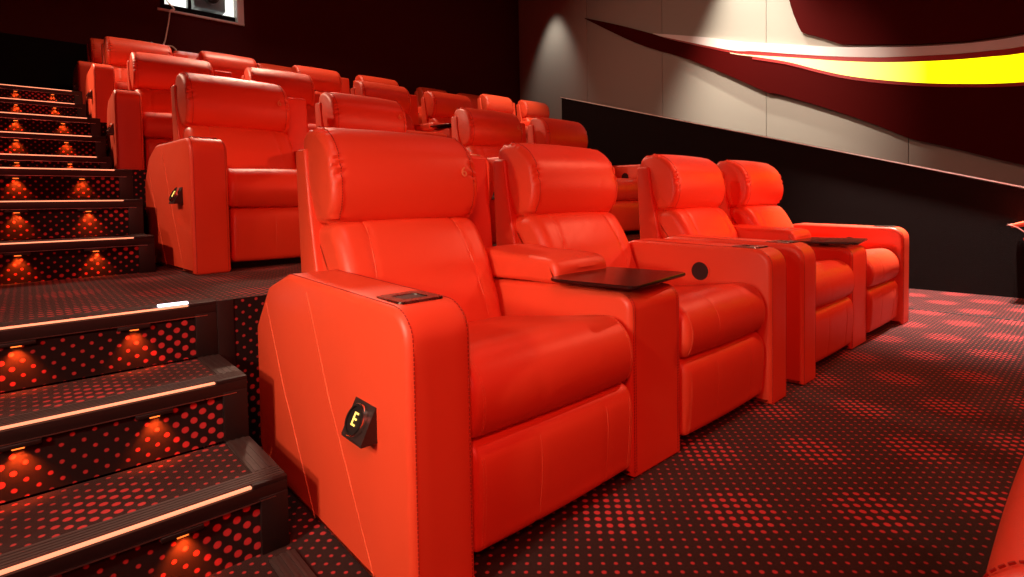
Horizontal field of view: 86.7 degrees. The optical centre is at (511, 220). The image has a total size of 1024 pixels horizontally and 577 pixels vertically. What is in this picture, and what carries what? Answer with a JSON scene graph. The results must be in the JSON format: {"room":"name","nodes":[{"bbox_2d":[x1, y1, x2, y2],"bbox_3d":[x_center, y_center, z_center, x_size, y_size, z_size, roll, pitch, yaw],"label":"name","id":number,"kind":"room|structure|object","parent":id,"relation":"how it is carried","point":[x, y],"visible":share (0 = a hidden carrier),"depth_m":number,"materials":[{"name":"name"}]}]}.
{"room":"auditorium","nodes":[
{"label":"auditorium","id":0,"kind":"room"},
{"bbox_2d":[85,122,107,276],"bbox_3d":[-1.156,-0.174,8.412,8.500,1.740,1.960,-3,3,-42],"label":"floor","id":1,"kind":"structure","parent":0,"point":[103,124],"depth_m":4.86,"materials":[{"name":"carpet"}]},
{"bbox_2d":[85,36,172,122],"bbox_3d":[-4.218,-1.518,6.055,0.906,1.214,1.083,-3,3,-42],"label":"seat","id":2,"kind":"object","parent":1,"relation":"on","point":[102,79],"visible":0.33,"depth_m":6.04,"materials":[{"name":"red leather"}]},
{"bbox_2d":[115,81,127,89],"bbox_3d":[-4.018,-1.344,6.007,0.666,0.230,0.713,-3,3,-42],"label":"seat cushion","id":3,"kind":"object","parent":2,"relation":"on","point":[118,85],"depth_m":5.57,"materials":[{"name":"red leather"}]},
{"bbox_2d":[173,53,187,57],"bbox_3d":[-3.773,-1.501,6.453,0.447,1.137,1.068,-3,3,-42],"label":"console","id":4,"kind":"object","parent":1,"relation":"on","point":[174,54],"visible":0.02,"depth_m":6.74,"materials":[{"name":"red leather"}]},
{"bbox_2d":[196,51,256,78],"bbox_3d":[-3.331,-1.561,6.848,0.908,1.214,1.083,-3,3,-42],"label":"seat","id":5,"kind":"object","parent":1,"relation":"on","point":[234,64],"visible":0.18,"depth_m":6.95,"materials":[{"name":"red leather"}]},
{"bbox_2d":[290,65,341,108],"bbox_3d":[-2.630,-1.595,7.475,0.906,1.214,1.083,-3,3,-42],"label":"seat","id":6,"kind":"object","parent":1,"relation":"on","point":[324,80],"visible":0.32,"depth_m":7.76,"materials":[{"name":"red leather"}]},
{"bbox_2d":[341,78,349,93],"bbox_3d":[-2.185,-1.578,7.873,0.447,1.137,1.068,-3,3,-42],"label":"console","id":7,"kind":"object","parent":1,"relation":"on","point":[345,89],"visible":0.02,"depth_m":8.17,"materials":[{"name":"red leather"}]},
{"bbox_2d":[353,75,421,123],"bbox_3d":[-1.743,-1.637,8.268,0.908,1.214,1.083,-3,3,-42],"label":"seat","id":8,"kind":"object","parent":1,"relation":"on","point":[359,77],"visible":0.11,"depth_m":8.32,"materials":[{"name":"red leather"}]},
{"bbox_2d":[418,114,421,123],"bbox_3d":[-1.704,-1.456,8.076,0.655,0.230,0.713,-3,3,-42],"label":"seat cushion","id":9,"kind":"object","parent":8,"relation":"on","point":[420,115],"depth_m":7.94,"materials":[{"name":"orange leather"}]},
{"bbox_2d":[477,94,527,142],"bbox_3d":[-0.103,-1.716,9.736,0.906,1.214,1.083,-3,3,-42],"label":"seat","id":10,"kind":"object","parent":1,"relation":"on","point":[485,101],"visible":0.3,"depth_m":9.93,"materials":[{"name":"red leather"}]},
{"bbox_2d":[513,103,529,125],"bbox_3d":[0.341,-1.699,10.133,0.447,1.137,1.068,-3,3,-42],"label":"console","id":11,"kind":"object","parent":1,"relation":"on","point":[527,123],"visible":0.08,"depth_m":10.05,"materials":[{"name":"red leather"}]},
{"bbox_2d":[516,100,549,121],"bbox_3d":[0.783,-1.759,10.529,0.908,1.214,1.083,-3,3,-42],"label":"seat","id":12,"kind":"object","parent":1,"relation":"on","point":[527,110],"visible":0.32,"depth_m":10.56,"materials":[{"name":"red leather"}]},
{"bbox_2d":[102,169,146,275],"bbox_3d":[-0.785,0.165,6.110,5.960,1.210,1.975,-3,3,-42],"label":"floor","id":13,"kind":"structure","parent":0,"point":[139,176],"depth_m":3.40,"materials":[{"name":"carpet"}]},
{"bbox_2d":[106,52,213,169],"bbox_3d":[-3.029,-0.943,4.758,0.906,1.214,1.083,-3,3,-39],"label":"seat","id":14,"kind":"object","parent":13,"relation":"on","point":[139,117],"visible":0.56,"depth_m":4.33,"materials":[{"name":"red leather"}]},
{"bbox_2d":[142,112,172,141],"bbox_3d":[-2.831,-0.768,4.702,0.666,0.230,0.713,-3,3,-39],"label":"seat cushion","id":15,"kind":"object","parent":14,"relation":"on","point":[156,127],"depth_m":4.29,"materials":[{"name":"red leather"}]},
{"bbox_2d":[213,71,231,77],"bbox_3d":[-2.567,-0.925,5.136,0.447,1.137,1.068,-3,3,-39],"label":"console","id":16,"kind":"object","parent":13,"relation":"on","point":[216,73],"visible":0.02,"depth_m":5.43,"materials":[{"name":"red leather"}]},
{"bbox_2d":[241,67,315,131],"bbox_3d":[-2.108,-0.985,5.512,0.908,1.214,1.083,-3,3,-39],"label":"seat","id":17,"kind":"object","parent":13,"relation":"on","point":[295,85],"visible":0.27,"depth_m":5.69,"materials":[{"name":"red leather"}]},
{"bbox_2d":[308,124,315,131],"bbox_3d":[-2.078,-0.803,5.319,0.655,0.230,0.713,-3,3,-39],"label":"seat cushion","id":18,"kind":"object","parent":17,"relation":"on","point":[310,126],"depth_m":5.07,"materials":[{"name":"red leather"}]},
{"bbox_2d":[350,80,446,136],"bbox_3d":[-1.370,-1.040,6.171,0.906,1.214,1.083,-3,3,-42],"label":"seat","id":19,"kind":"object","parent":13,"relation":"on","point":[399,94],"visible":0.27,"depth_m":6.42,"materials":[{"name":"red leather"}]},
{"bbox_2d":[406,130,446,136],"bbox_3d":[-1.169,-0.866,6.123,0.666,0.230,0.713,-3,3,-42],"label":"seat cushion","id":20,"kind":"object","parent":19,"relation":"on","point":[407,131],"depth_m":5.92,"materials":[{"name":"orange leather"}]},
{"bbox_2d":[408,95,451,137],"bbox_3d":[-0.925,-1.023,6.569,0.447,1.137,1.068,-3,3,-42],"label":"console","id":21,"kind":"object","parent":13,"relation":"on","point":[443,128],"visible":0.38,"depth_m":6.47,"materials":[{"name":"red leather"}]},
{"bbox_2d":[430,123,450,128],"bbox_3d":[-0.700,-1.081,6.316,0.449,0.032,0.394,-3,3,-42],"label":"tray","id":22,"kind":"object","parent":21,"relation":"on","point":[448,125],"depth_m":6.22,"materials":[{"name":"black plastic"}]},
{"bbox_2d":[421,90,472,123],"bbox_3d":[-0.483,-1.083,6.965,0.908,1.214,1.083,-3,3,-42],"label":"seat","id":23,"kind":"object","parent":13,"relation":"on","point":[436,107],"visible":0.23,"depth_m":6.98,"materials":[{"name":"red leather"}]},
{"bbox_2d":[0,0,519,240],"bbox_3d":[-3.781,-2.457,9.722,10.700,6.200,0.200,-3,3,-42],"label":"wall","id":24,"kind":"structure","parent":0,"point":[450,46],"depth_m":10.12,"materials":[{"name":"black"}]},
{"bbox_2d":[0,32,86,90],"bbox_3d":[-6.705,-1.823,6.962,2.420,1.216,0.030,-3,3,-42],"label":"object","id":25,"kind":"structure","parent":24,"relation":"attached to","point":[29,61],"depth_m":7.26,"materials":[{"name":"black"}]},
{"bbox_2d":[157,0,244,25],"bbox_3d":[-4.950,-3.622,8.625,1.220,0.855,0.220,-3,3,-42],"label":"window","id":26,"kind":"structure","parent":24,"relation":"in","point":[225,11],"depth_m":8.75,"materials":[{"name":"beige"}]},
{"bbox_2d":[163,0,176,49],"bbox_3d":[-5.159,-2.978,8.166,0.177,0.853,0.168,-2,2,-33],"label":"hanging cable","id":27,"kind":"object","parent":26,"relation":"hanging from","point":[166,0],"visible":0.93,"depth_m":8.20,"materials":[{"name":"beige plastic"}]},
{"bbox_2d":[144,233,639,447],"bbox_3d":[0.519,0.483,4.669,5.960,0.631,1.920,-3,3,-42],"label":"platform","id":28,"kind":"structure","parent":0,"point":[248,288],"depth_m":2.08,"materials":[{"name":"carpet"}]},
{"bbox_2d":[145,72,300,274],"bbox_3d":[-1.675,-0.356,3.330,0.906,1.214,1.083,-3,3,-44],"label":"seat","id":29,"kind":"object","parent":28,"relation":"on","point":[222,195],"visible":0.86,"depth_m":3.01,"materials":[{"name":"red leather"}]},
{"bbox_2d":[227,169,297,207],"bbox_3d":[-1.472,-0.182,3.291,0.666,0.230,0.713,-3,3,-44],"label":"seat cushion","id":30,"kind":"object","parent":29,"relation":"on","point":[246,188],"depth_m":2.94,"materials":[{"name":"red leather"}]},
{"bbox_2d":[217,299,235,442],"bbox_3d":[-1.039,0.578,1.985,0.055,0.581,0.004,-3,3,-42],"label":"trim","id":31,"kind":"structure","parent":28,"relation":"attached to","point":[225,308],"depth_m":1.98,"materials":[{"name":"black"}]},
{"bbox_2d":[285,97,307,159],"bbox_3d":[-1.249,-0.339,3.748,0.447,1.137,1.068,-3,3,-44],"label":"console","id":32,"kind":"object","parent":28,"relation":"on","point":[297,131],"visible":0.02,"depth_m":4.02,"materials":[{"name":"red leather"}]},
{"bbox_2d":[315,92,489,203],"bbox_3d":[-0.825,-0.400,4.163,0.908,1.214,1.083,-3,3,-44],"label":"seat","id":33,"kind":"object","parent":28,"relation":"on","point":[333,110],"visible":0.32,"depth_m":4.19,"materials":[{"name":"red leather"}]},
{"bbox_2d":[451,107,522,243],"bbox_3d":[-0.029,-0.435,4.780,0.906,1.214,1.083,-3,3,-42],"label":"seat","id":34,"kind":"object","parent":28,"relation":"on","point":[481,132],"visible":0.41,"depth_m":4.94,"materials":[{"name":"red leather"}]},
{"bbox_2d":[521,123,525,142],"bbox_3d":[0.416,-0.417,5.178,0.447,1.137,1.068,-3,3,-42],"label":"console","id":35,"kind":"object","parent":28,"relation":"on","point":[522,124],"visible":0.02,"depth_m":5.50,"materials":[{"name":"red leather"}]},
{"bbox_2d":[527,117,640,234],"bbox_3d":[0.858,-0.477,5.573,0.908,1.214,1.083,-3,3,-42],"label":"seat","id":36,"kind":"object","parent":28,"relation":"on","point":[549,131],"visible":0.41,"depth_m":5.52,"materials":[{"name":"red leather"}]},
{"bbox_2d":[616,178,637,200],"bbox_3d":[0.897,-0.296,5.381,0.655,0.230,0.713,-3,3,-42],"label":"seat cushion","id":37,"kind":"object","parent":36,"relation":"on","point":[627,190],"depth_m":5.09,"materials":[{"name":"red leather"}]},
{"bbox_2d":[207,288,1023,576],"bbox_3d":[1.118,1.163,2.535,7.960,0.700,2.083,-3,3,-42],"label":"floor","id":38,"kind":"structure","parent":0,"point":[902,455],"depth_m":1.73,"materials":[{"name":"carpet"}]},
{"bbox_2d":[0,436,288,576],"bbox_3d":[-1.467,0.815,0.934,2.001,0.196,0.354,-3,3,-42],"label":"stair step","id":39,"kind":"structure","parent":38,"relation":"on","point":[205,512],"depth_m":1.34,"materials":[{"name":"carpet"}]},
{"bbox_2d":[0,354,248,502],"bbox_3d":[-1.696,0.617,1.179,2.001,0.196,0.354,-3,3,-42],"label":"stair step","id":40,"kind":"structure","parent":39,"relation":"on","point":[57,435],"depth_m":1.53,"materials":[{"name":"carpet"}]},
{"bbox_2d":[0,437,41,451],"bbox_3d":[-1.238,0.563,1.360,0.090,0.012,0.016,-3,3,-42],"label":"step light","id":41,"kind":"object","parent":40,"relation":"attached to","point":[19,444],"depth_m":1.36,"materials":[{"name":"black"}]},
{"bbox_2d":[0,272,217,391],"bbox_3d":[-2.224,0.408,1.758,2.001,0.203,1.251,-3,3,-42],"label":"stair step","id":42,"kind":"structure","parent":40,"relation":"on","point":[52,331],"depth_m":1.82,"materials":[{"name":"carpet"}]},
{"bbox_2d":[0,339,35,347],"bbox_3d":[-1.467,0.364,1.605,0.090,0.012,0.016,-3,3,-42],"label":"step light","id":43,"kind":"object","parent":42,"relation":"attached to","point":[4,343],"depth_m":1.60,"materials":[{"name":"black"}]},
{"bbox_2d":[0,234,155,283],"bbox_3d":[-2.750,0.208,2.336,2.001,0.193,0.351,-3,3,-42],"label":"stair step","id":44,"kind":"structure","parent":42,"relation":"on","point":[21,261],"depth_m":2.66,"materials":[{"name":"carpet"}]},
{"bbox_2d":[4,252,30,255],"bbox_3d":[-2.294,0.155,2.519,0.090,0.012,0.016,-3,3,-42],"label":"step light","id":45,"kind":"object","parent":44,"relation":"attached to","point":[5,253],"depth_m":2.51,"materials":[{"name":"black"}]},
{"bbox_2d":[0,199,143,239],"bbox_3d":[-2.982,0.008,2.584,2.001,0.200,0.366,-3,3,-42],"label":"stair step","id":46,"kind":"structure","parent":44,"relation":"on","point":[19,219],"depth_m":2.91,"materials":[{"name":"carpet"}]},
{"bbox_2d":[4,210,27,212],"bbox_3d":[-2.521,-0.048,2.761,0.090,0.012,0.016,-3,3,-42],"label":"step light","id":47,"kind":"object","parent":46,"relation":"attached to","point":[5,211],"depth_m":2.75,"materials":[{"name":"black"}]},
{"bbox_2d":[0,166,132,199],"bbox_3d":[-3.454,-0.196,3.101,2.001,0.192,1.071,-3,3,-42],"label":"stair step","id":48,"kind":"structure","parent":46,"relation":"on","point":[16,183],"depth_m":3.16,"materials":[{"name":"carpet"}]},
{"bbox_2d":[5,176,26,178],"bbox_3d":[-2.757,-0.241,3.015,0.090,0.015,0.016,-3,3,-42],"label":"step light","id":49,"kind":"object","parent":48,"relation":"attached to","point":[6,177],"depth_m":3.01,"materials":[{"name":"black"}]},
{"bbox_2d":[0,153,111,168],"bbox_3d":[-3.919,-0.378,3.611,2.001,0.157,0.346,-3,3,-42],"label":"stair step","id":50,"kind":"structure","parent":48,"relation":"on","point":[6,159],"depth_m":3.93,"materials":[{"name":"carpet"}]},
{"bbox_2d":[0,131,105,156],"bbox_3d":[-4.145,-0.555,3.854,2.001,0.190,0.356,-3,3,-42],"label":"stair step","id":51,"kind":"structure","parent":50,"relation":"on","point":[10,141],"depth_m":4.17,"materials":[{"name":"carpet"}]},
{"bbox_2d":[8,138,23,140],"bbox_3d":[-3.687,-0.604,4.035,0.090,0.015,0.016,-3,3,-42],"label":"step light","id":52,"kind":"object","parent":51,"relation":"attached to","point":[9,139],"depth_m":4.03,"materials":[{"name":"black"}]},
{"bbox_2d":[0,111,100,135],"bbox_3d":[-4.709,-0.754,4.473,2.001,0.189,1.356,-3,3,-42],"label":"stair step","id":53,"kind":"structure","parent":51,"relation":"on","point":[9,121],"depth_m":4.42,"materials":[{"name":"carpet"}]},
{"bbox_2d":[0,97,85,117],"bbox_3d":[-5.273,-1.017,5.090,2.001,0.316,0.356,-3,3,-42],"label":"stair step","id":54,"kind":"structure","parent":53,"relation":"on","point":[15,105],"depth_m":5.40,"materials":[{"name":"carpet"}]},
{"bbox_2d":[0,84,82,103],"bbox_3d":[-5.857,-1.280,5.729,2.001,0.188,1.414,-3,3,-42],"label":"stair step","id":55,"kind":"structure","parent":54,"relation":"on","point":[6,91],"depth_m":5.65,"materials":[{"name":"carpet"}]},
{"bbox_2d":[62,162,77,163],"bbox_3d":[-3.249,-0.423,3.988,0.090,0.012,0.016,-3,3,-42],"label":"step light","id":56,"kind":"object","parent":50,"relation":"attached to","point":[62,162],"depth_m":3.98,"materials":[{"name":"black"}]},
{"bbox_2d":[72,177,91,178],"bbox_3d":[-2.542,-0.253,3.208,0.090,0.012,0.016,-3,3,-42],"label":"step light","id":57,"kind":"object","parent":48,"relation":"attached to","point":[72,177],"depth_m":3.20,"materials":[{"name":"black"}]},
{"bbox_2d":[78,209,98,211],"bbox_3d":[-2.305,-0.057,2.954,0.090,0.015,0.016,-3,3,-42],"label":"step light","id":58,"kind":"object","parent":46,"relation":"attached to","point":[79,210],"depth_m":2.95,"materials":[{"name":"black"}]},
{"bbox_2d":[84,248,106,251],"bbox_3d":[-2.079,0.145,2.711,0.090,0.012,0.016,-3,3,-42],"label":"step light","id":59,"kind":"object","parent":44,"relation":"attached to","point":[85,249],"depth_m":2.71,"materials":[{"name":"black"}]},
{"bbox_2d":[117,323,150,331],"bbox_3d":[-1.252,0.354,1.798,0.090,0.012,0.016,-3,3,-42],"label":"step light","id":60,"kind":"object","parent":42,"relation":"attached to","point":[121,327],"depth_m":1.79,"materials":[{"name":"black"}]},
{"bbox_2d":[135,408,172,420],"bbox_3d":[-1.023,0.552,1.553,0.090,0.012,0.016,-3,3,-42],"label":"step light","id":61,"kind":"object","parent":40,"relation":"attached to","point":[148,414],"depth_m":1.55,"materials":[{"name":"black"}]},
{"bbox_2d":[160,523,203,543],"bbox_3d":[-0.794,0.751,1.308,0.090,0.012,0.016,-3,3,-42],"label":"step light","id":62,"kind":"object","parent":39,"relation":"attached to","point":[187,530],"depth_m":1.30,"materials":[{"name":"black"}]},
{"bbox_2d":[269,549,315,576],"bbox_3d":[-0.207,0.885,0.980,0.065,0.011,1.190,-3,3,-42],"label":"trim","id":63,"kind":"structure","parent":38,"relation":"on","point":[289,563],"depth_m":1.38,"materials":[{"name":"brown wood"}]},
{"bbox_2d":[258,126,632,576],"bbox_3d":[-0.282,0.254,1.826,0.906,1.214,1.083,-3,3,-42],"label":"seat","id":64,"kind":"object","parent":38,"relation":"on","point":[425,426],"visible":0.98,"depth_m":1.50,"materials":[{"name":"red leather"}]},
{"bbox_2d":[468,314,632,437],"bbox_3d":[-0.082,0.428,1.778,0.666,0.230,0.713,-3,3,-42],"label":"seat cushion","id":65,"kind":"object","parent":64,"relation":"on","point":[529,374],"depth_m":1.51,"materials":[{"name":"red leather"}]},
{"bbox_2d":[466,156,684,476],"bbox_3d":[0.162,0.271,2.224,0.447,1.137,1.068,-3,3,-42],"label":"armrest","id":66,"kind":"object","parent":38,"relation":"on","point":[532,279],"visible":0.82,"depth_m":1.92,"materials":[{"name":"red leather"}]},
{"bbox_2d":[551,267,684,289],"bbox_3d":[0.388,0.214,1.970,0.449,0.032,0.394,-3,3,-42],"label":"tray","id":67,"kind":"object","parent":66,"relation":"on","point":[582,278],"depth_m":1.93,"materials":[{"name":"black plastic"}]},
{"bbox_2d":[493,142,785,435],"bbox_3d":[0.604,0.211,2.619,0.908,1.214,1.083,-3,3,-42],"label":"seat","id":68,"kind":"object","parent":38,"relation":"on","point":[732,297],"visible":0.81,"depth_m":2.52,"materials":[{"name":"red leather"}]},
{"bbox_2d":[672,282,764,356],"bbox_3d":[0.643,0.393,2.427,0.655,0.230,0.713,-3,3,-42],"label":"seat cushion","id":69,"kind":"object","parent":68,"relation":"on","point":[717,319],"depth_m":2.16,"materials":[{"name":"red leather"}]},
{"bbox_2d":[637,154,854,384],"bbox_3d":[1.343,0.176,3.280,0.906,1.214,1.083,-3,3,-42],"label":"seat","id":70,"kind":"object","parent":38,"relation":"on","point":[679,196],"visible":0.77,"depth_m":3.11,"materials":[{"name":"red leather"}]},
{"bbox_2d":[816,260,854,306],"bbox_3d":[1.543,0.350,3.232,0.666,0.230,0.713,-3,3,-42],"label":"seat cushion","id":71,"kind":"object","parent":70,"relation":"on","point":[835,279],"depth_m":2.99,"materials":[{"name":"red leather"}]},
{"bbox_2d":[717,207,867,348],"bbox_3d":[1.787,0.193,3.678,0.447,1.137,1.068,-3,3,-42],"label":"console","id":72,"kind":"object","parent":38,"relation":"on","point":[847,250],"visible":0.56,"depth_m":3.36,"materials":[{"name":"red leather"}]},
{"bbox_2d":[794,237,867,244],"bbox_3d":[2.013,0.135,3.424,0.449,0.032,0.394,-3,3,-42],"label":"tray","id":73,"kind":"object","parent":72,"relation":"on","point":[808,240],"depth_m":3.39,"materials":[{"name":"black plastic"}]},
{"bbox_2d":[717,159,908,332],"bbox_3d":[2.229,0.133,4.073,0.908,1.214,1.083,-3,3,-42],"label":"seat","id":74,"kind":"object","parent":38,"relation":"on","point":[754,190],"visible":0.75,"depth_m":3.99,"materials":[{"name":"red leather"}]},
{"bbox_2d":[866,248,899,286],"bbox_3d":[2.269,0.315,3.881,0.655,0.230,0.713,-3,3,-42],"label":"seat cushion","id":75,"kind":"object","parent":74,"relation":"on","point":[883,264],"depth_m":3.63,"materials":[{"name":"red leather"}]},
{"bbox_2d":[909,308,1021,320],"bbox_3d":[3.167,0.710,4.461,0.012,0.004,1.920,-3,3,-42],"label":"trim","id":76,"kind":"structure","parent":38,"relation":"on","point":[909,308],"depth_m":4.13,"materials":[{"name":"black"}]},
{"bbox_2d":[562,99,1023,298],"bbox_3d":[3.836,-0.270,5.498,0.140,3.266,8.880,-3,3,-42],"label":"wall","id":77,"kind":"structure","parent":0,"point":[960,239],"depth_m":5.50,"materials":[{"name":"black paint"}]},
{"bbox_2d":[560,97,1023,188],"bbox_3d":[3.764,-0.599,5.433,0.009,2.642,8.890,-3,3,-42],"label":"trim","id":78,"kind":"structure","parent":77,"relation":"attached to","point":[560,97],"depth_m":5.84,"materials":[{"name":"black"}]},
{"bbox_2d":[1006,221,1023,239],"bbox_3d":[4.385,0.141,4.517,0.359,0.423,0.370,-3,3,-42],"label":"seat","id":79,"kind":"object","parent":77,"relation":"attached to","point":[1018,224],"visible":1,"depth_m":4.49,"materials":[{"name":"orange leather"}]},
{"bbox_3d":[3.793,1.496,1.469,10.500,0.100,3.084,-3,3,-42],"label":"floor","id":80,"kind":"structure","parent":0,"visible":0},
{"bbox_2d":[983,456,1023,576],"bbox_3d":[0.970,0.927,0.291,0.906,1.214,1.083,-3,3,-42],"label":"seat","id":81,"kind":"object","parent":80,"relation":"on","point":[1006,559],"visible":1,"depth_m":0.59,"materials":[{"name":"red leather"}]},
{"bbox_3d":[-2.373,-0.358,9.762,8.500,2.054,1.680,-3,3,-42],"label":"floor","id":82,"kind":"structure","parent":0,"visible":0},
{"bbox_2d":[72,38,103,103],"bbox_3d":[-5.210,-1.852,7.107,0.906,1.214,1.083,-3,3,-42],"label":"seat","id":83,"kind":"object","parent":82,"relation":"on","point":[94,55],"visible":0.19,"depth_m":6.67,"materials":[{"name":"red leather"}]},
{"bbox_2d":[172,50,198,58],"bbox_3d":[-4.323,-1.895,7.900,0.908,1.214,1.083,-3,3,-42],"label":"seat","id":84,"kind":"object","parent":82,"relation":"on","point":[191,55],"visible":0.06,"depth_m":7.95,"materials":[{"name":"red leather"}]},
{"bbox_2d":[256,63,290,71],"bbox_3d":[-3.638,-1.928,8.512,0.906,1.214,1.083,-3,3,-42],"label":"seat","id":85,"kind":"object","parent":82,"relation":"on","point":[259,65],"visible":0.09,"depth_m":8.75,"materials":[{"name":"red leather"}]},
{"bbox_2d":[414,87,446,106],"bbox_3d":[-1.396,-2.036,10.518,0.906,1.214,1.083,-3,3,-42],"label":"seat","id":86,"kind":"object","parent":82,"relation":"on","point":[420,91],"visible":0.09,"depth_m":10.67,"materials":[{"name":"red leather"}]},
{"bbox_2d":[457,93,516,116],"bbox_3d":[-0.510,-2.079,11.311,0.908,1.214,1.083,-3,3,-42],"label":"seat","id":87,"kind":"object","parent":82,"relation":"on","point":[473,98],"visible":0.12,"depth_m":11.40,"materials":[{"name":"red leather"}]},
{"bbox_3d":[4.408,-2.204,8.536,0.100,6.900,12.900,-3,3,-42],"label":"wall","id":88,"kind":"structure","parent":0,"visible":0},
{"bbox_2d":[518,0,587,119],"bbox_3d":[0.910,-2.623,12.326,0.029,6.190,2.109,-3,3,-42],"label":"wall panel","id":89,"kind":"object","parent":88,"relation":"attached to","point":[552,33],"visible":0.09,"depth_m":12.22,"materials":[{"name":"beige fabric"}]},
{"bbox_2d":[587,0,662,116],"bbox_3d":[2.221,-2.594,10.861,0.029,6.190,1.811,-3,3,-42],"label":"wall panel","id":90,"kind":"object","parent":88,"relation":"attached to","point":[623,73],"visible":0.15,"depth_m":10.78,"materials":[{"name":"beige fabric"}]},
{"bbox_2d":[662,0,766,136],"bbox_3d":[3.467,-2.566,9.470,0.029,6.190,1.912,-3,3,-42],"label":"wall panel","id":91,"kind":"object","parent":88,"relation":"attached to","point":[694,92],"visible":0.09,"depth_m":9.43,"materials":[{"name":"beige paint"}]},
{"bbox_2d":[585,0,1023,164],"bbox_3d":[4.626,-2.784,8.057,0.111,5.616,9.252,-3,3,-42],"label":"wall sculpture","id":92,"kind":"object","parent":88,"relation":"attached to","point":[969,97],"visible":1,"depth_m":7.30,"materials":[{"name":"red paint"}]},
{"bbox_2d":[732,53,1023,83],"bbox_3d":[5.716,-2.188,6.902,0.069,1.192,6.061,-3,3,-42],"label":"diffuser","id":93,"kind":"object","parent":92,"relation":"attached to","point":[749,68],"depth_m":7.53,"materials":[{"name":"yellow plastic"}]},
{"bbox_2d":[766,0,909,163],"bbox_3d":[4.742,-2.538,8.047,0.029,6.190,1.898,-3,3,-42],"label":"wall panel","id":94,"kind":"object","parent":88,"relation":"attached to","point":[788,119],"visible":0.04,"depth_m":8.24,"materials":[{"name":"beige fabric"}]},
{"bbox_2d":[909,34,1023,185],"bbox_3d":[5.999,-2.510,6.643,0.029,6.190,1.860,-3,3,-42],"label":"wall panel","id":95,"kind":"object","parent":88,"relation":"attached to","point":[922,154],"visible":0.07,"depth_m":6.95,"materials":[{"name":"beige fabric"}]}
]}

